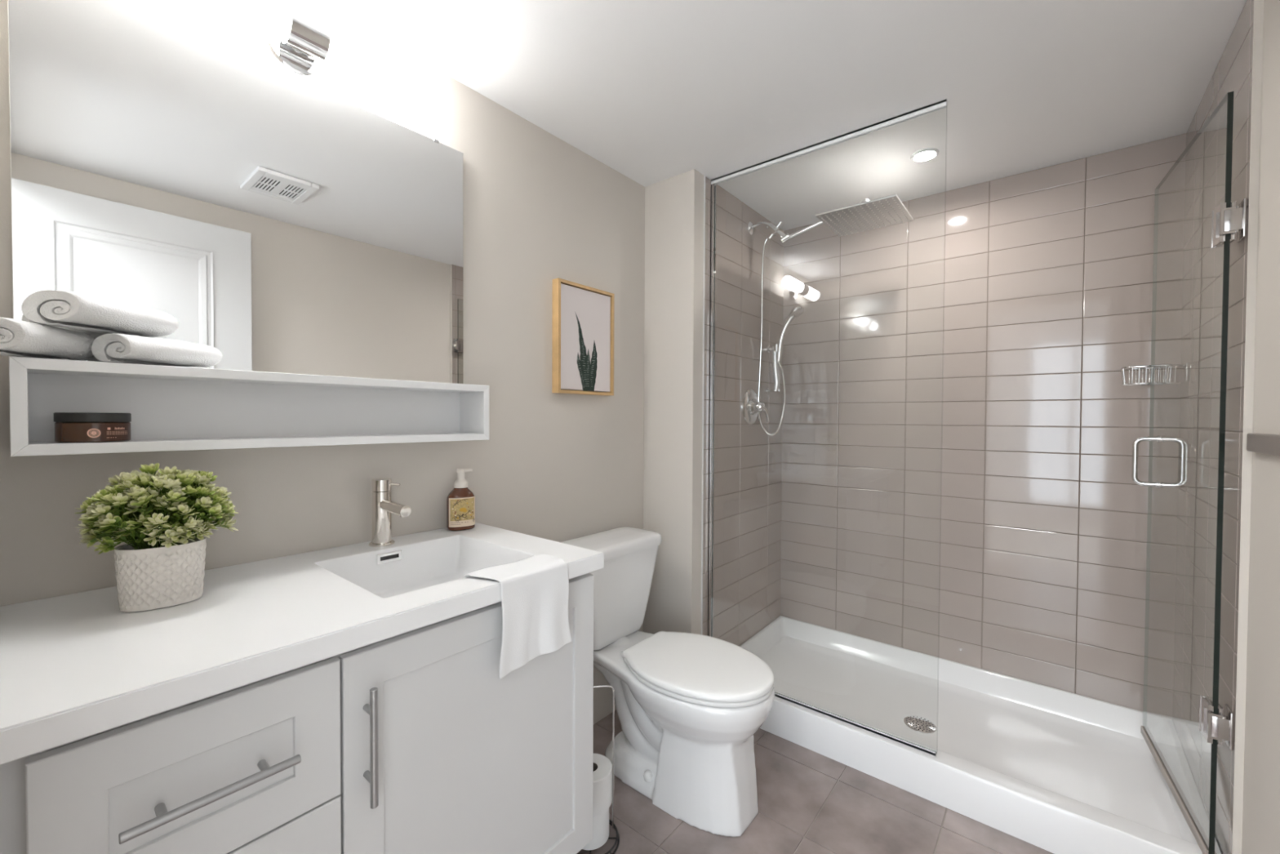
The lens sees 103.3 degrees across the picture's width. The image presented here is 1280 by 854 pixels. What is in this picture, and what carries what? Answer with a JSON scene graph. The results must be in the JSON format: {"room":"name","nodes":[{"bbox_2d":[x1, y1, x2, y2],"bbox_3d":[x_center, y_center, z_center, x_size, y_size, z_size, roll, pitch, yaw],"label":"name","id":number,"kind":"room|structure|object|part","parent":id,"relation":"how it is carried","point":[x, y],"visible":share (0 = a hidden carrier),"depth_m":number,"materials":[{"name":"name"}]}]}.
{"room":"bathroom","nodes":[
{"label":"bathroom","id":0,"kind":"room"},
{"bbox_2d":[0,0,644,724],"bbox_3d":[-0.317,0.095,1.934,0.100,2.306,2.889,1,1,39],"label":"wall","id":1,"kind":"structure","parent":0,"point":[538,209],"depth_m":1.59,"materials":[{"name":"beige paint"}]},
{"bbox_2d":[7,0,463,383],"bbox_3d":[-0.819,-0.474,1.212,0.024,0.708,0.864,1,1,39],"label":"wall mirror","id":2,"kind":"object","parent":1,"relation":"attached to","point":[286,224],"visible":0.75,"depth_m":1.10,"materials":[{"name":"clear glass"}]},
{"bbox_2d":[8,355,488,456],"bbox_3d":[-0.774,-0.038,1.186,0.140,0.159,0.879,1,1,39],"label":"box shelf","id":3,"kind":"object","parent":1,"relation":"attached to","point":[171,408],"visible":1,"depth_m":1.09,"materials":[{"name":"white paint"}]},
{"bbox_2d":[0,316,95,359],"bbox_3d":[-1.016,-0.144,0.852,0.086,0.059,0.152,0,1,-13],"label":"rolled towel","id":4,"kind":"object","parent":3,"relation":"on","point":[18,338],"visible":0.94,"depth_m":0.83,"materials":[{"name":"white fabric"}]},
{"bbox_2d":[53,412,131,442],"bbox_3d":[-0.982,0.000,0.910,0.095,0.052,0.095,1,1,39],"label":"jar","id":5,"kind":"object","parent":3,"relation":"in","point":[68,427],"visible":1,"depth_m":0.88,"materials":[{"name":"brown plastic"}]},
{"bbox_3d":[-0.981,-0.017,0.910,0.095,0.017,0.095,1,1,39],"label":"lid","id":6,"kind":"part","parent":5,"relation":"part of","materials":[{"name":"brown plastic"}]},
{"bbox_2d":[106,426,127,438],"bbox_3d":[-0.936,0.010,0.907,0.003,0.018,0.034,0,1,3],"label":"print","id":7,"kind":"object","parent":5,"relation":"on","point":[112,432],"depth_m":0.90,"materials":[{"name":"beige paper"}]},
{"bbox_2d":[91,333,222,368],"bbox_3d":[-0.926,-0.143,0.981,0.095,0.054,0.172,0,1,9],"label":"rolled towel","id":8,"kind":"object","parent":3,"relation":"on","point":[120,348],"visible":0.94,"depth_m":0.94,"materials":[{"name":"white fabric"}]},
{"bbox_2d":[20,288,179,336],"bbox_3d":[-0.972,-0.201,0.924,0.107,0.059,0.183,0,1,1],"label":"rolled towel","id":9,"kind":"object","parent":8,"relation":"on","point":[64,308],"visible":0.97,"depth_m":0.87,"materials":[{"name":"white fabric"}]},
{"bbox_3d":[-0.823,-0.039,1.226,0.013,0.122,0.842,1,1,39],"label":"panel","id":10,"kind":"part","parent":3,"relation":"part of","materials":[{"name":"white paint"}]},
{"bbox_2d":[0,572,593,853],"bbox_3d":[-0.610,0.695,1.060,0.568,0.690,0.952,1,1,39],"label":"vanity cabinet","id":11,"kind":"object","parent":1,"relation":"attached to","point":[413,742],"visible":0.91,"depth_m":0.83,"materials":[{"name":"white paint"}]},
{"bbox_3d":[-0.593,0.487,0.699,0.018,0.220,0.324,1,1,39],"label":"drawer","id":12,"kind":"part","parent":11,"relation":"part of","materials":[{"name":"white paint"}]},
{"bbox_3d":[-0.571,0.490,0.684,0.036,0.012,0.187,1,1,39],"label":"handle","id":13,"kind":"part","parent":11,"relation":"part of","materials":[{"name":"silver metal"}]},
{"bbox_3d":[-0.594,0.711,0.703,0.018,0.220,0.324,1,1,39],"label":"drawer","id":14,"kind":"part","parent":11,"relation":"part of","materials":[{"name":"white paint"}]},
{"bbox_2d":[0,522,604,764],"bbox_3d":[-0.610,0.366,1.062,0.560,0.108,0.963,1,1,39],"label":"countertop","id":15,"kind":"structure","parent":11,"relation":"on","point":[73,666],"depth_m":0.81,"materials":[{"name":"white stone"}]},
{"bbox_2d":[75,462,239,611],"bbox_3d":[-0.851,0.189,0.903,0.173,0.250,0.210,1,1,39],"label":"potted plant","id":16,"kind":"object","parent":15,"relation":"on","point":[162,564],"visible":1,"depth_m":0.87,"materials":[{"name":"green plant"}]},
{"bbox_3d":[-0.851,0.260,0.902,0.084,0.108,0.119,1,1,39],"label":"pot","id":17,"kind":"part","parent":16,"relation":"part of","materials":[{"name":"white ceramic"}]},
{"bbox_2d":[368,477,411,546],"bbox_3d":[-0.638,0.222,1.300,0.155,0.172,0.068,1,1,39],"label":"sink faucet","id":18,"kind":"object","parent":15,"relation":"on","point":[383,506],"visible":1,"depth_m":1.30,"materials":[{"name":"silver metal"}]},
{"bbox_3d":[-0.623,0.205,1.285,0.114,0.036,0.028,1,1,37],"label":"spout","id":19,"kind":"part","parent":18,"relation":"part of","materials":[{"name":"silver metal"}]},
{"bbox_3d":[-0.647,0.151,1.334,0.027,0.010,0.007,0,1,-17],"label":"lever","id":20,"kind":"part","parent":18,"relation":"part of","materials":[{"name":"silver metal"}]},
{"bbox_2d":[314,534,535,639],"bbox_3d":[-0.492,0.365,1.186,0.357,0.108,0.369,1,1,39],"label":"sink","id":21,"kind":"object","parent":15,"relation":"in","point":[387,573],"depth_m":1.31,"materials":[{"name":"white ceramic"}]},
{"bbox_2d":[446,468,475,530],"bbox_3d":[-0.534,0.214,1.511,0.080,0.180,0.060,0,1,-32],"label":"soap bottle","id":22,"kind":"object","parent":15,"relation":"on","point":[460,501],"visible":1,"depth_m":1.49,"materials":[{"name":"brown glass"}]},
{"bbox_2d":[449,497,474,520],"bbox_3d":[-0.522,0.243,1.490,0.068,0.064,0.009,0,1,-31],"label":"label","id":23,"kind":"object","parent":22,"relation":"attached to","point":[461,508],"depth_m":1.48,"materials":[{"name":"beige paper"}]},
{"bbox_2d":[463,553,571,679],"bbox_3d":[-0.264,0.403,1.107,0.114,0.200,0.214,1,1,39],"label":"hand towel","id":24,"kind":"object","parent":15,"relation":"on","point":[535,589],"visible":0.99,"depth_m":1.08,"materials":[{"name":"white fabric"}]},
{"bbox_3d":[-0.446,0.526,0.838,0.036,0.195,0.012,1,1,39],"label":"handle","id":25,"kind":"part","parent":11,"relation":"part of","materials":[{"name":"silver metal"}]},
{"bbox_3d":[-0.306,0.707,1.053,0.018,0.670,0.576,1,1,39],"label":"door","id":26,"kind":"part","parent":11,"relation":"part of","materials":[{"name":"white paint"}]},
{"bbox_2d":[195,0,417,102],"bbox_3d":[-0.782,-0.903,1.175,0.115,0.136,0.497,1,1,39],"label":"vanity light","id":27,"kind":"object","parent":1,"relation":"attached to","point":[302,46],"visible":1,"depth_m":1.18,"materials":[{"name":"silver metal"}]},
{"bbox_3d":[-0.860,-0.901,1.052,0.077,0.077,0.208,1,1,39],"label":"lamp shade","id":28,"kind":"part","parent":27,"relation":"part of","materials":[{"name":"white glass"}]},
{"bbox_3d":[-0.809,-0.903,1.197,0.046,0.136,0.136,1,1,39],"label":"wall plate","id":29,"kind":"part","parent":27,"relation":"part of","materials":[{"name":"silver metal"}]},
{"bbox_3d":[-0.677,-0.904,1.275,0.077,0.077,0.208,1,1,39],"label":"lamp shade","id":30,"kind":"part","parent":27,"relation":"part of","materials":[{"name":"white glass"}]},
{"bbox_2d":[551,277,613,395],"bbox_3d":[-0.212,-0.331,1.945,0.034,0.411,0.296,1,1,39],"label":"framed print","id":31,"kind":"object","parent":1,"relation":"attached to","point":[583,338],"visible":1,"depth_m":1.92,"materials":[{"name":"brown wood"}]},
{"bbox_2d":[575,313,597,391],"bbox_3d":[-0.205,-0.284,1.937,0.001,0.296,0.119,1,1,39],"label":"plant","id":32,"kind":"object","parent":31,"relation":"on","point":[586,324],"depth_m":1.94,"materials":[{"name":"green plant"}]},
{"bbox_2d":[643,168,784,646],"bbox_3d":[0.400,0.088,2.519,0.264,2.306,0.884,1,1,39],"label":"wall partition","id":33,"kind":"structure","parent":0,"point":[748,460],"depth_m":2.23,"materials":[{"name":"beige paint"}]},
{"bbox_2d":[742,389,769,424],"bbox_3d":[0.574,-0.098,2.454,0.083,0.172,0.172,1,1,39],"label":"shower valve","id":34,"kind":"object","parent":33,"relation":"attached to","point":[751,406],"visible":0.99,"depth_m":2.44,"materials":[{"name":"silver metal"}]},
{"bbox_3d":[0.546,-0.099,2.476,0.013,0.172,0.172,1,1,39],"label":"wall plate","id":35,"kind":"part","parent":34,"relation":"part of","materials":[{"name":"silver metal"}]},
{"bbox_3d":[0.606,-0.065,2.456,0.057,0.082,0.027,0,1,-13],"label":"lever","id":36,"kind":"part","parent":34,"relation":"part of","materials":[{"name":"silver metal"}]},
{"bbox_2d":[765,344,779,394],"bbox_3d":[0.690,-0.295,2.596,0.077,0.252,0.040,1,1,39],"label":"slide bar","id":37,"kind":"object","parent":33,"relation":"attached to","point":[774,348],"visible":0.94,"depth_m":2.58,"materials":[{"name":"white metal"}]},
{"bbox_2d":[747,194,913,243],"bbox_3d":[0.797,-0.918,2.237,0.680,0.138,0.306,1,1,39],"label":"shower","id":38,"kind":"object","parent":33,"relation":"attached to","point":[867,215],"visible":1,"depth_m":2.13,"materials":[{"name":"silver metal"}]},
{"bbox_3d":[0.583,-0.952,2.413,0.124,0.054,0.021,1,1,39],"label":"wall arm","id":39,"kind":"part","parent":38,"relation":"part of","materials":[{"name":"silver metal"}]},
{"bbox_2d":[757,238,786,435],"bbox_3d":[0.655,-0.426,2.480,0.201,0.938,0.077,-1,1,-42],"label":"shower hose","id":40,"kind":"object","parent":38,"relation":"hanging from","point":[766,239],"visible":0.99,"depth_m":2.44,"materials":[{"name":"silver metal"}]},
{"bbox_2d":[776,306,804,362],"bbox_3d":[0.749,-0.461,2.529,0.136,0.268,0.076,1,1,39],"label":"shower","id":41,"kind":"object","parent":40,"relation":"attached to","point":[796,312],"visible":1,"depth_m":2.53,"materials":[{"name":"silver metal"}]},
{"bbox_3d":[0.733,-0.460,2.542,0.096,0.216,0.032,1,1,39],"label":"handle","id":42,"kind":"part","parent":41,"relation":"part of","materials":[{"name":"silver metal"}]},
{"bbox_3d":[0.801,-0.899,2.235,0.375,0.101,0.029,1,1,39],"label":"extension arm","id":43,"kind":"part","parent":38,"relation":"part of","materials":[{"name":"silver metal"}]},
{"bbox_2d":[315,0,1246,231],"bbox_3d":[0.413,-1.084,1.317,1.977,0.080,2.889,1,1,39],"label":"ceiling","id":44,"kind":"structure","parent":0,"point":[654,91],"depth_m":1.51,"materials":[{"name":"white paint"}]},
{"bbox_2d":[911,147,939,162],"bbox_3d":[1.099,-1.047,1.955,0.096,0.008,0.096,1,1,39],"label":"recessed light","id":45,"kind":"object","parent":44,"relation":"in","point":[923,155],"visible":1,"depth_m":1.95,"materials":[{"name":"white paint"}]},
{"bbox_2d":[576,709,1053,853],"bbox_3d":[0.186,1.232,1.095,1.777,0.032,2.210,1,1,39],"label":"floor","id":46,"kind":"structure","parent":0,"point":[810,802],"depth_m":1.55,"materials":[{"name":"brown tile"}]},
{"bbox_2d":[589,684,619,853],"bbox_3d":[-0.143,0.985,1.471,0.170,0.443,0.170,1,1,39],"label":"stand","id":47,"kind":"object","parent":46,"relation":"on","point":[611,822],"visible":0.57,"depth_m":1.50,"materials":[{"name":"grey metal"}]},
{"bbox_2d":[582,808,608,849],"bbox_3d":[-0.144,1.138,1.473,0.108,0.100,0.108,1,1,39],"label":"toilet roll","id":48,"kind":"object","parent":47,"relation":"on","point":[600,822],"visible":0.3,"depth_m":1.43,"materials":[{"name":"white paper"}]},
{"bbox_2d":[592,753,612,816],"bbox_3d":[-0.143,1.037,1.472,0.124,0.100,0.124,1,1,39],"label":"toilet roll","id":49,"kind":"object","parent":48,"relation":"on","point":[602,765],"visible":0.45,"depth_m":1.43,"materials":[{"name":"white paper"}]},
{"bbox_3d":[-0.150,0.980,1.496,0.148,0.434,0.009,0,1,-7],"label":"wire post","id":50,"kind":"part","parent":47,"relation":"part of","materials":[{"name":"silver metal"}]},
{"bbox_2d":[560,526,774,836],"bbox_3d":[0.087,0.812,1.745,0.769,0.782,0.448,1,1,39],"label":"toilet","id":51,"kind":"object","parent":46,"relation":"on","point":[691,707],"visible":0.99,"depth_m":1.59,"materials":[{"name":"white ceramic"}]},
{"bbox_3d":[-0.122,0.441,1.912,0.224,0.046,0.448,1,1,39],"label":"tank lid","id":52,"kind":"part","parent":51,"relation":"part of","materials":[{"name":"white ceramic"}]},
{"bbox_3d":[-0.125,0.627,1.917,0.207,0.326,0.418,1,1,39],"label":"tank","id":53,"kind":"part","parent":51,"relation":"part of","materials":[{"name":"white ceramic"}]},
{"bbox_3d":[0.096,0.989,1.741,0.744,0.430,0.378,1,1,39],"label":"bowl","id":54,"kind":"part","parent":51,"relation":"part of","materials":[{"name":"white ceramic"}]},
{"bbox_3d":[0.195,0.791,1.656,0.486,0.014,0.377,1,1,39],"label":"seat","id":55,"kind":"part","parent":51,"relation":"part of","materials":[{"name":"white plastic"}]},
{"bbox_3d":[0.195,0.770,1.656,0.488,0.022,0.380,1,1,39],"label":"lid","id":56,"kind":"part","parent":51,"relation":"part of","materials":[{"name":"white plastic"}]},
{"bbox_2d":[740,615,1221,853],"bbox_3d":[1.103,1.129,2.011,1.499,0.150,0.786,1,1,39],"label":"shower tray","id":57,"kind":"object","parent":46,"relation":"on","point":[1055,771],"visible":0.88,"depth_m":1.86,"materials":[{"name":"white ceramic"}]},
{"bbox_2d":[707,98,947,755],"bbox_3d":[0.642,0.008,1.917,0.872,2.122,0.017,1,1,39],"label":"shower frame","id":58,"kind":"object","parent":57,"relation":"on","point":[942,104],"visible":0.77,"depth_m":2.02,"materials":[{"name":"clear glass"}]},
{"bbox_3d":[0.643,0.008,1.916,0.868,2.106,0.008,1,1,39],"label":"glass pane","id":59,"kind":"part","parent":58,"relation":"part of","materials":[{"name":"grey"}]},
{"bbox_2d":[780,133,1186,711],"bbox_3d":[1.346,0.095,2.371,1.913,2.306,0.100,1,1,39],"label":"wall","id":60,"kind":"structure","parent":0,"point":[1041,532],"depth_m":2.18,"materials":[{"name":"brown tile"}]},
{"bbox_2d":[1120,364,1151,385],"bbox_3d":[1.816,-0.184,1.794,0.162,0.069,0.108,1,1,39],"label":"basket","id":61,"kind":"object","parent":60,"relation":"attached to","point":[1140,367],"visible":0.54,"depth_m":1.81,"materials":[{"name":"silver metal"}]},
{"bbox_2d":[1186,0,1279,853],"bbox_3d":[1.127,0.123,0.746,0.114,2.306,2.889,1,1,39],"label":"wall","id":62,"kind":"structure","parent":0,"point":[1247,803],"depth_m":1.20,"materials":[{"name":"beige paint"}]},
{"bbox_2d":[1131,91,1247,853],"bbox_3d":[1.592,0.132,1.483,0.135,1.886,0.642,1,1,32],"label":"shower door","id":63,"kind":"structure","parent":62,"relation":"attached to","point":[1174,724],"depth_m":1.48,"materials":[{"name":"clear glass"}]},
{"bbox_3d":[1.705,0.115,1.660,0.135,0.173,0.023,1,1,34],"label":"pull handle","id":64,"kind":"part","parent":63,"relation":"part of","materials":[{"name":"silver metal"}]},
{"bbox_3d":[1.421,0.734,1.240,0.032,0.052,0.023,1,1,39],"label":"hinge arm","id":65,"kind":"part","parent":63,"relation":"part of","materials":[{"name":"silver metal"}]},
{"bbox_3d":[1.442,0.734,1.240,0.006,0.090,0.055,1,1,39],"label":"wall plate","id":66,"kind":"part","parent":63,"relation":"part of","materials":[{"name":"silver metal"}]},
{"bbox_3d":[1.427,-0.496,1.218,0.032,0.052,0.023,1,1,39],"label":"hinge arm","id":67,"kind":"part","parent":63,"relation":"part of","materials":[{"name":"silver metal"}]},
{"bbox_3d":[1.448,-0.496,1.218,0.006,0.090,0.055,1,1,39],"label":"wall plate","id":68,"kind":"part","parent":63,"relation":"part of","materials":[{"name":"silver metal"}]},
{"bbox_2d":[1246,432,1279,456],"bbox_3d":[1.201,0.038,0.914,0.014,0.042,0.665,1,1,39],"label":"wall rail","id":69,"kind":"object","parent":62,"relation":"attached to","point":[1264,443],"visible":1,"depth_m":1.07,"materials":[{"name":"grey"}]}
]}

